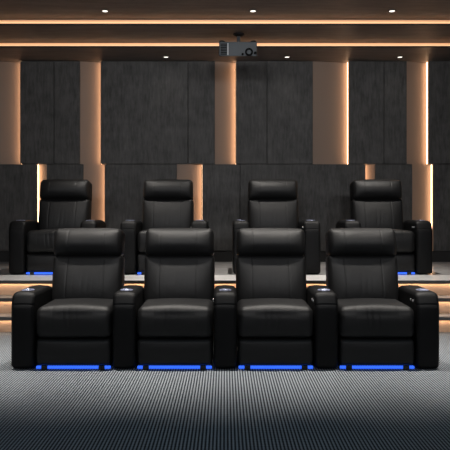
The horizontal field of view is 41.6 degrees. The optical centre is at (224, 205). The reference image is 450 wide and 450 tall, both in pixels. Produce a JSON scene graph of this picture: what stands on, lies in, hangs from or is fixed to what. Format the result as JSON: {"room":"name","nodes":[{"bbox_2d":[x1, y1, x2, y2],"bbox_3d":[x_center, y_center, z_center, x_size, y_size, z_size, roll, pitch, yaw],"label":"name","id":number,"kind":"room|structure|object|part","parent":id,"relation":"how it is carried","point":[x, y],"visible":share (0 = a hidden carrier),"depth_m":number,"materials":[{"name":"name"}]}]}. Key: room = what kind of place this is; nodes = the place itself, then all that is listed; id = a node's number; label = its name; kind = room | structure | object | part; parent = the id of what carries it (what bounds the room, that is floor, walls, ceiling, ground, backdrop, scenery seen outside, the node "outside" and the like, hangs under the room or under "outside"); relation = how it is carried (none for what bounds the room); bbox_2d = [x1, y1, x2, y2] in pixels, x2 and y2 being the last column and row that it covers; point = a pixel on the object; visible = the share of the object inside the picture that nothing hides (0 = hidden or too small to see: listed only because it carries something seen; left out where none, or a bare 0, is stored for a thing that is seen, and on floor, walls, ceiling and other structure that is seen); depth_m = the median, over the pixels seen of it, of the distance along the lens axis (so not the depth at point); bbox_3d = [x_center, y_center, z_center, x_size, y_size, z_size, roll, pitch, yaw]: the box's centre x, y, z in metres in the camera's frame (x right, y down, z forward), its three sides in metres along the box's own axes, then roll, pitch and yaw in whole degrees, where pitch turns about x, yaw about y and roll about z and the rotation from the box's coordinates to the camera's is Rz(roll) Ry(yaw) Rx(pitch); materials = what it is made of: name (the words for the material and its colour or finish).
{"room":"home theater","nodes":[
{"label":"home theater","id":0,"kind":"room"},
{"bbox_2d":[0,61,449,250],"bbox_3d":[0.000,-0.707,7.875,7.500,3.007,0.150,0,0,0],"label":"wall","id":1,"kind":"structure","parent":0,"point":[115,126],"depth_m":7.80,"materials":[{"name":"black"}]},
{"bbox_3d":[-2.812,0.020,7.849,0.658,1.138,0.099,0,0,0],"label":"wall panel","id":2,"kind":"part","parent":1,"relation":"part of","materials":[{"name":"grey wood"}]},
{"bbox_2d":[20,61,20,163],"bbox_3d":[-2.694,-1.230,7.817,0.007,1.347,0.026,0,0,0],"label":"light","id":3,"kind":"object","parent":1,"relation":"on","point":[20,61],"depth_m":7.80,"materials":[{"name":"brown"}]},
{"bbox_3d":[-2.470,-1.230,7.849,0.435,1.350,0.099,0,0,0],"label":"wall panel","id":4,"kind":"part","parent":1,"relation":"part of","materials":[{"name":"grey wood"}]},
{"bbox_2d":[37,165,37,220],"bbox_3d":[-2.475,0.021,7.817,0.007,1.135,0.026,0,0,0],"label":"light","id":5,"kind":"object","parent":1,"relation":"attached to","point":[37,165],"depth_m":7.82,"materials":[{"name":"white"}]},
{"bbox_2d":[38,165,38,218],"bbox_3d":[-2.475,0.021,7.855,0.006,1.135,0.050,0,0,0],"label":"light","id":6,"kind":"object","parent":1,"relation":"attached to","point":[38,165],"depth_m":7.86,"materials":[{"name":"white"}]},
{"bbox_3d":[-2.104,0.020,7.849,0.481,1.138,0.099,0,0,0],"label":"wall panel","id":7,"kind":"part","parent":1,"relation":"part of","materials":[{"name":"grey wood"}]},
{"bbox_3d":[-2.078,-1.230,7.849,0.336,1.350,0.099,0,0,0],"label":"wall panel","id":8,"kind":"part","parent":1,"relation":"part of","materials":[{"name":"grey fabric"}]},
{"bbox_2d":[100,61,100,163],"bbox_3d":[-1.635,-1.230,7.817,0.007,1.347,0.026,0,0,0],"label":"light","id":9,"kind":"object","parent":1,"relation":"on","point":[100,61],"depth_m":7.80,"materials":[{"name":"brown"}]},
{"bbox_2d":[104,164,104,221],"bbox_3d":[-1.582,0.021,7.817,0.007,1.135,0.026,0,0,0],"label":"light","id":10,"kind":"object","parent":1,"relation":"attached to","point":[104,164],"depth_m":7.80,"materials":[{"name":"brown"}]},
{"bbox_3d":[-1.105,0.020,7.849,0.941,1.138,0.099,0,0,0],"label":"wall panel","id":11,"kind":"part","parent":1,"relation":"part of","materials":[{"name":"grey wood"}]},
{"bbox_3d":[-1.059,-1.230,7.849,1.138,1.350,0.099,0,0,0],"label":"wall panel","id":12,"kind":"part","parent":1,"relation":"part of","materials":[{"name":"grey fabric"}]},
{"bbox_3d":[-0.309,-1.230,7.849,0.349,1.350,0.099,0,0,0],"label":"wall panel","id":13,"kind":"part","parent":1,"relation":"part of","materials":[{"name":"grey fabric"}]},
{"bbox_2d":[201,164,201,219],"bbox_3d":[-0.306,0.021,7.817,0.007,1.135,0.026,0,0,0],"label":"light","id":14,"kind":"object","parent":1,"relation":"attached to","point":[201,164],"depth_m":7.80,"materials":[{"name":"brown"}]},
{"bbox_3d":[-0.053,0.020,7.849,0.494,1.138,0.099,0,0,0],"label":"wall panel","id":15,"kind":"part","parent":1,"relation":"part of","materials":[{"name":"grey wood"}]},
{"bbox_2d":[0,251,449,261],"bbox_3d":[0.000,0.666,7.855,7.500,0.140,0.086,0,0,0],"label":"baseboard","id":16,"kind":"structure","parent":1,"relation":"attached to","point":[219,256],"depth_m":7.81,"materials":[{"name":"black wood"}]},
{"bbox_2d":[235,61,235,163],"bbox_3d":[0.141,-1.230,7.817,0.007,1.347,0.026,0,0,0],"label":"light","id":17,"kind":"object","parent":1,"relation":"on","point":[235,61],"depth_m":7.80,"materials":[{"name":"brown"}]},
{"bbox_3d":[0.349,-1.230,7.849,0.402,1.350,0.099,0,0,0],"label":"wall panel","id":18,"kind":"part","parent":1,"relation":"part of","materials":[{"name":"grey fabric"}]},
{"bbox_3d":[0.855,-1.230,7.849,0.599,1.350,0.099,0,0,0],"label":"wall panel","id":19,"kind":"part","parent":1,"relation":"part of","materials":[{"name":"grey fabric"}]},
{"bbox_3d":[1.019,0.020,7.849,1.638,1.138,0.099,0,0,0],"label":"wall panel","id":20,"kind":"part","parent":1,"relation":"part of","materials":[{"name":"grey wood"}]},
{"bbox_2d":[347,62,347,163],"bbox_3d":[1.627,-1.230,7.855,0.006,1.347,0.050,0,0,0],"label":"light","id":21,"kind":"object","parent":1,"relation":"on","point":[347,62],"depth_m":7.86,"materials":[{"name":"white plastic"}]},
{"bbox_2d":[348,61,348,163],"bbox_3d":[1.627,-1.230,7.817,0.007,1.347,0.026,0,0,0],"label":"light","id":22,"kind":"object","parent":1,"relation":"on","point":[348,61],"depth_m":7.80,"materials":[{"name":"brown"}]},
{"bbox_3d":[1.861,-1.230,7.849,0.454,1.350,0.099,0,0,0],"label":"wall panel","id":23,"kind":"part","parent":1,"relation":"part of","materials":[{"name":"grey fabric"}]},
{"bbox_3d":[2.220,0.020,7.849,0.487,1.138,0.099,0,0,0],"label":"wall panel","id":24,"kind":"part","parent":1,"relation":"part of","materials":[{"name":"grey wood"}]},
{"bbox_3d":[2.243,-1.230,7.849,0.296,1.350,0.099,0,0,0],"label":"wall panel","id":25,"kind":"part","parent":1,"relation":"part of","materials":[{"name":"grey fabric"}]},
{"bbox_2d":[426,62,427,163],"bbox_3d":[2.679,-1.230,7.855,0.006,1.347,0.050,0,0,0],"label":"light","id":26,"kind":"object","parent":1,"relation":"on","point":[427,62],"depth_m":7.84,"materials":[{"name":"white"}]},
{"bbox_2d":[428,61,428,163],"bbox_3d":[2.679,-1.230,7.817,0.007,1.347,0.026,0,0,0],"label":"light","id":27,"kind":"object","parent":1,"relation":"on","point":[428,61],"depth_m":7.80,"materials":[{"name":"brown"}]},
{"bbox_2d":[431,165,431,223],"bbox_3d":[2.739,0.021,7.855,0.006,1.135,0.050,0,0,0],"label":"light","id":28,"kind":"object","parent":1,"relation":"attached to","point":[431,165],"depth_m":7.86,"materials":[{"name":"white"}]},
{"bbox_2d":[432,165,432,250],"bbox_3d":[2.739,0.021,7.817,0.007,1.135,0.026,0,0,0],"label":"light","id":29,"kind":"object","parent":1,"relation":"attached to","point":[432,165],"depth_m":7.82,"materials":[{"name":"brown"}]},
{"bbox_3d":[3.216,-1.230,7.849,1.059,1.350,0.099,0,0,0],"label":"wall panel","id":30,"kind":"part","parent":1,"relation":"part of","materials":[{"name":"grey fabric"}]},
{"bbox_3d":[2.982,0.020,7.849,0.474,1.138,0.099,0,0,0],"label":"wall panel","id":31,"kind":"part","parent":1,"relation":"part of","materials":[{"name":"grey wood"}]},
{"bbox_2d":[0,332,449,449],"bbox_3d":[0.000,1.220,2.005,7.500,0.060,7.210,0,0,0],"label":"floor","id":32,"kind":"structure","parent":0,"point":[113,408],"depth_m":3.48,"materials":[{"name":"carpet"}]},
{"bbox_2d":[11,228,143,369],"bbox_3d":[-1.105,0.684,4.666,0.910,1.012,0.748,0,0,0],"label":"recliner","id":33,"kind":"object","parent":32,"relation":"on","point":[88,315],"visible":0.97,"depth_m":4.32,"materials":[{"name":"black leather"}]},
{"bbox_3d":[-1.474,0.907,4.583,0.172,0.555,0.566,0,0,0],"label":"armrest","id":34,"kind":"part","parent":33,"relation":"part of","materials":[{"name":"black leather"}]},
{"bbox_3d":[-1.105,0.845,4.572,0.554,0.248,0.560,0,0,0],"label":"seat","id":35,"kind":"part","parent":33,"relation":"part of","materials":[{"name":"black leather"}]},
{"bbox_3d":[-1.105,0.622,4.778,0.565,0.452,0.208,0,-9,0],"label":"backrest","id":36,"kind":"part","parent":33,"relation":"part of","materials":[{"name":"black leather"}]},
{"bbox_3d":[-0.736,0.907,4.583,0.172,0.555,0.566,0,0,0],"label":"armrest","id":37,"kind":"part","parent":33,"relation":"part of","materials":[{"name":"black leather"}]},
{"bbox_2d":[137,228,236,369],"bbox_3d":[-0.281,0.684,4.666,0.738,1.012,0.748,0,0,0],"label":"recliner","id":38,"kind":"object","parent":32,"relation":"on","point":[182,314],"visible":1,"depth_m":4.33,"materials":[{"name":"black leather"}]},
{"bbox_3d":[-0.367,0.845,4.572,0.554,0.248,0.560,0,0,0],"label":"seat","id":39,"kind":"part","parent":38,"relation":"part of","materials":[{"name":"black leather"}]},
{"bbox_3d":[-0.367,0.622,4.778,0.565,0.452,0.208,0,-9,0],"label":"backrest","id":40,"kind":"part","parent":38,"relation":"part of","materials":[{"name":"black leather"}]},
{"bbox_3d":[0.002,0.907,4.583,0.172,0.555,0.566,0,0,0],"label":"armrest","id":41,"kind":"part","parent":38,"relation":"part of","materials":[{"name":"black leather"}]},
{"bbox_2d":[0,313,449,331],"bbox_3d":[0.000,1.114,5.652,7.500,0.150,0.204,0,0,0],"label":"stair step","id":42,"kind":"structure","parent":32,"relation":"on","point":[5,318],"depth_m":5.60,"materials":[{"name":"brown wood"}]},
{"bbox_2d":[0,295,449,312],"bbox_3d":[0.000,0.963,5.812,7.500,0.150,0.204,0,0,0],"label":"stair step","id":43,"kind":"structure","parent":42,"relation":"on","point":[5,300],"depth_m":5.76,"materials":[{"name":"brown wood"}]},
{"bbox_2d":[0,262,449,294],"bbox_3d":[0.000,0.964,6.910,7.500,0.453,2.080,0,0,0],"label":"platform","id":44,"kind":"object","parent":43,"relation":"on","point":[438,281],"visible":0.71,"depth_m":5.95,"materials":[{"name":"grey carpet"}]},
{"bbox_2d":[9,179,105,274],"bbox_3d":[-1.852,0.214,6.718,0.941,1.047,0.773,0,0,0],"label":"recliner","id":45,"kind":"object","parent":44,"relation":"on","point":[64,203],"visible":0.66,"depth_m":6.72,"materials":[{"name":"black leather"}]},
{"bbox_3d":[-2.233,0.444,6.633,0.178,0.573,0.585,0,0,0],"label":"armrest","id":46,"kind":"part","parent":45,"relation":"part of","materials":[{"name":"black leather"}]},
{"bbox_3d":[-1.852,0.381,6.621,0.573,0.256,0.579,0,0,0],"label":"seat","id":47,"kind":"part","parent":45,"relation":"part of","materials":[{"name":"black leather"}]},
{"bbox_3d":[-1.852,0.149,6.835,0.584,0.467,0.215,0,-9,0],"label":"backrest","id":48,"kind":"part","parent":45,"relation":"part of","materials":[{"name":"black leather"}]},
{"bbox_3d":[-1.470,0.444,6.633,0.178,0.573,0.585,0,0,0],"label":"armrest","id":49,"kind":"part","parent":45,"relation":"part of","materials":[{"name":"black leather"}]},
{"bbox_2d":[120,179,208,274],"bbox_3d":[-0.658,0.214,6.718,0.941,1.047,0.773,0,0,0],"label":"recliner","id":50,"kind":"object","parent":44,"relation":"on","point":[167,203],"visible":0.56,"depth_m":6.75,"materials":[{"name":"black leather"}]},
{"bbox_3d":[-1.040,0.444,6.633,0.178,0.573,0.585,0,0,0],"label":"armrest","id":51,"kind":"part","parent":50,"relation":"part of","materials":[{"name":"black leather"}]},
{"bbox_3d":[-0.658,0.381,6.621,0.573,0.256,0.579,0,0,0],"label":"seat","id":52,"kind":"part","parent":50,"relation":"part of","materials":[{"name":"black leather"}]},
{"bbox_3d":[-0.658,0.149,6.835,0.584,0.467,0.215,0,-9,0],"label":"backrest","id":53,"kind":"part","parent":50,"relation":"part of","materials":[{"name":"black leather"}]},
{"bbox_3d":[-0.277,0.444,6.633,0.178,0.573,0.585,0,0,0],"label":"armrest","id":54,"kind":"part","parent":50,"relation":"part of","materials":[{"name":"black leather"}]},
{"bbox_2d":[232,179,319,273],"bbox_3d":[0.556,0.214,6.718,0.941,1.047,0.773,0,0,0],"label":"recliner","id":55,"kind":"object","parent":44,"relation":"on","point":[272,203],"visible":0.47,"depth_m":6.75,"materials":[{"name":"black leather"}]},
{"bbox_3d":[0.174,0.444,6.633,0.178,0.573,0.585,0,0,0],"label":"armrest","id":56,"kind":"part","parent":55,"relation":"part of","materials":[{"name":"black leather"}]},
{"bbox_3d":[0.556,0.149,6.835,0.584,0.467,0.215,0,-9,0],"label":"backrest","id":57,"kind":"part","parent":55,"relation":"part of","materials":[{"name":"black leather"}]},
{"bbox_3d":[0.938,0.444,6.633,0.178,0.573,0.585,0,0,0],"label":"armrest","id":58,"kind":"part","parent":55,"relation":"part of","materials":[{"name":"black leather"}]},
{"bbox_2d":[336,179,431,274],"bbox_3d":[1.757,0.214,6.718,0.941,1.047,0.773,0,0,0],"label":"recliner","id":59,"kind":"object","parent":44,"relation":"on","point":[374,203],"visible":0.56,"depth_m":6.73,"materials":[{"name":"black leather"}]},
{"bbox_3d":[1.375,0.444,6.633,0.178,0.573,0.585,0,0,0],"label":"armrest","id":60,"kind":"part","parent":59,"relation":"part of","materials":[{"name":"black leather"}]},
{"bbox_3d":[1.757,0.149,6.835,0.584,0.467,0.215,0,-9,0],"label":"backrest","id":61,"kind":"part","parent":59,"relation":"part of","materials":[{"name":"black leather"}]},
{"bbox_3d":[1.757,0.381,6.621,0.573,0.256,0.579,0,0,0],"label":"seat","id":62,"kind":"part","parent":59,"relation":"part of","materials":[{"name":"black leather"}]},
{"bbox_3d":[2.139,0.444,6.633,0.178,0.573,0.585,0,0,0],"label":"armrest","id":63,"kind":"part","parent":59,"relation":"part of","materials":[{"name":"black leather"}]},
{"bbox_2d":[236,228,337,369],"bbox_3d":[0.457,0.684,4.666,0.738,1.012,0.748,0,0,0],"label":"recliner","id":64,"kind":"object","parent":32,"relation":"on","point":[281,321],"visible":0.98,"depth_m":4.33,"materials":[{"name":"black leather"}]},
{"bbox_3d":[0.371,0.622,4.778,0.565,0.452,0.208,0,-9,0],"label":"backrest","id":65,"kind":"part","parent":64,"relation":"part of","materials":[{"name":"black leather"}]},
{"bbox_3d":[0.371,0.845,4.572,0.554,0.248,0.560,0,0,0],"label":"seat","id":66,"kind":"part","parent":64,"relation":"part of","materials":[{"name":"black leather"}]},
{"bbox_3d":[0.740,0.907,4.583,0.172,0.555,0.566,0,0,0],"label":"armrest","id":67,"kind":"part","parent":64,"relation":"part of","materials":[{"name":"black leather"}]},
{"bbox_2d":[325,228,438,369],"bbox_3d":[1.195,0.684,4.666,0.738,1.012,0.748,0,0,0],"label":"recliner","id":68,"kind":"object","parent":32,"relation":"on","point":[381,322],"visible":0.91,"depth_m":4.33,"materials":[{"name":"black leather"}]},
{"bbox_3d":[1.109,0.622,4.778,0.565,0.452,0.208,0,-9,0],"label":"backrest","id":69,"kind":"part","parent":68,"relation":"part of","materials":[{"name":"black leather"}]},
{"bbox_3d":[1.109,0.845,4.572,0.554,0.248,0.560,0,0,0],"label":"seat","id":70,"kind":"part","parent":68,"relation":"part of","materials":[{"name":"black leather"}]},
{"bbox_3d":[1.478,0.907,4.583,0.172,0.555,0.566,0,0,0],"label":"armrest","id":71,"kind":"part","parent":68,"relation":"part of","materials":[{"name":"black leather"}]},
{"bbox_2d":[0,0,449,62],"bbox_3d":[0.000,-2.047,3.175,7.500,0.277,9.550,0,0,0],"label":"ceiling","id":72,"kind":"structure","parent":0,"point":[344,31],"depth_m":6.66,"materials":[{"name":"brown wood"}]},
{"bbox_3d":[0.000,-1.939,7.550,7.500,0.058,0.800,0,0,0],"label":"panel","id":73,"kind":"part","parent":72,"relation":"part of","materials":[{"name":"brown wood"}]},
{"bbox_3d":[0.000,-2.002,6.820,7.500,0.064,0.700,0,0,0],"label":"panel","id":74,"kind":"part","parent":72,"relation":"part of","materials":[{"name":"brown wood"}]},
{"bbox_2d":[0,45,449,45],"bbox_3d":[0.000,-1.930,7.135,7.500,0.014,0.014,0,0,0],"label":"recessed light","id":75,"kind":"object","parent":72,"relation":"in","point":[0,45],"depth_m":7.13,"materials":[{"name":"brown"}]},
{"bbox_2d":[0,22,449,22],"bbox_3d":[0.000,-1.990,6.455,7.500,0.014,0.014,0,0,0],"label":"recessed light","id":76,"kind":"object","parent":72,"relation":"in","point":[0,22],"depth_m":6.45,"materials":[{"name":"brown"}]},
{"bbox_2d":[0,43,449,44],"bbox_3d":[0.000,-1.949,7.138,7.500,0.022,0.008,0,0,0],"label":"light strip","id":77,"kind":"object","parent":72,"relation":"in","point":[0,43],"depth_m":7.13,"materials":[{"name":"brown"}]},
{"bbox_2d":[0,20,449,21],"bbox_3d":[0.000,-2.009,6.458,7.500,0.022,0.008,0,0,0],"label":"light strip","id":78,"kind":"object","parent":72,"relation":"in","point":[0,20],"depth_m":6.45,"materials":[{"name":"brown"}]},
{"bbox_2d":[219,32,256,55],"bbox_3d":[0.144,-1.821,6.759,0.427,0.296,0.322,0,0,0],"label":"projector","id":79,"kind":"object","parent":72,"relation":"hanging from","point":[238,48],"visible":1,"depth_m":6.62,"materials":[{"name":"grey plastic"}]},
{"bbox_2d":[221,44,226,54],"bbox_3d":[-0.014,-1.751,6.617,0.070,0.121,0.007,0,0,0],"label":"vent grille","id":80,"kind":"object","parent":79,"relation":"attached to","point":[223,46],"depth_m":6.62,"materials":[{"name":"black plastic"}]},
{"bbox_3d":[0.156,-1.954,6.790,0.132,0.029,0.132,0,0,0],"label":"mount plate","id":81,"kind":"part","parent":79,"relation":"part of","materials":[{"name":"black plastic"}]}
]}

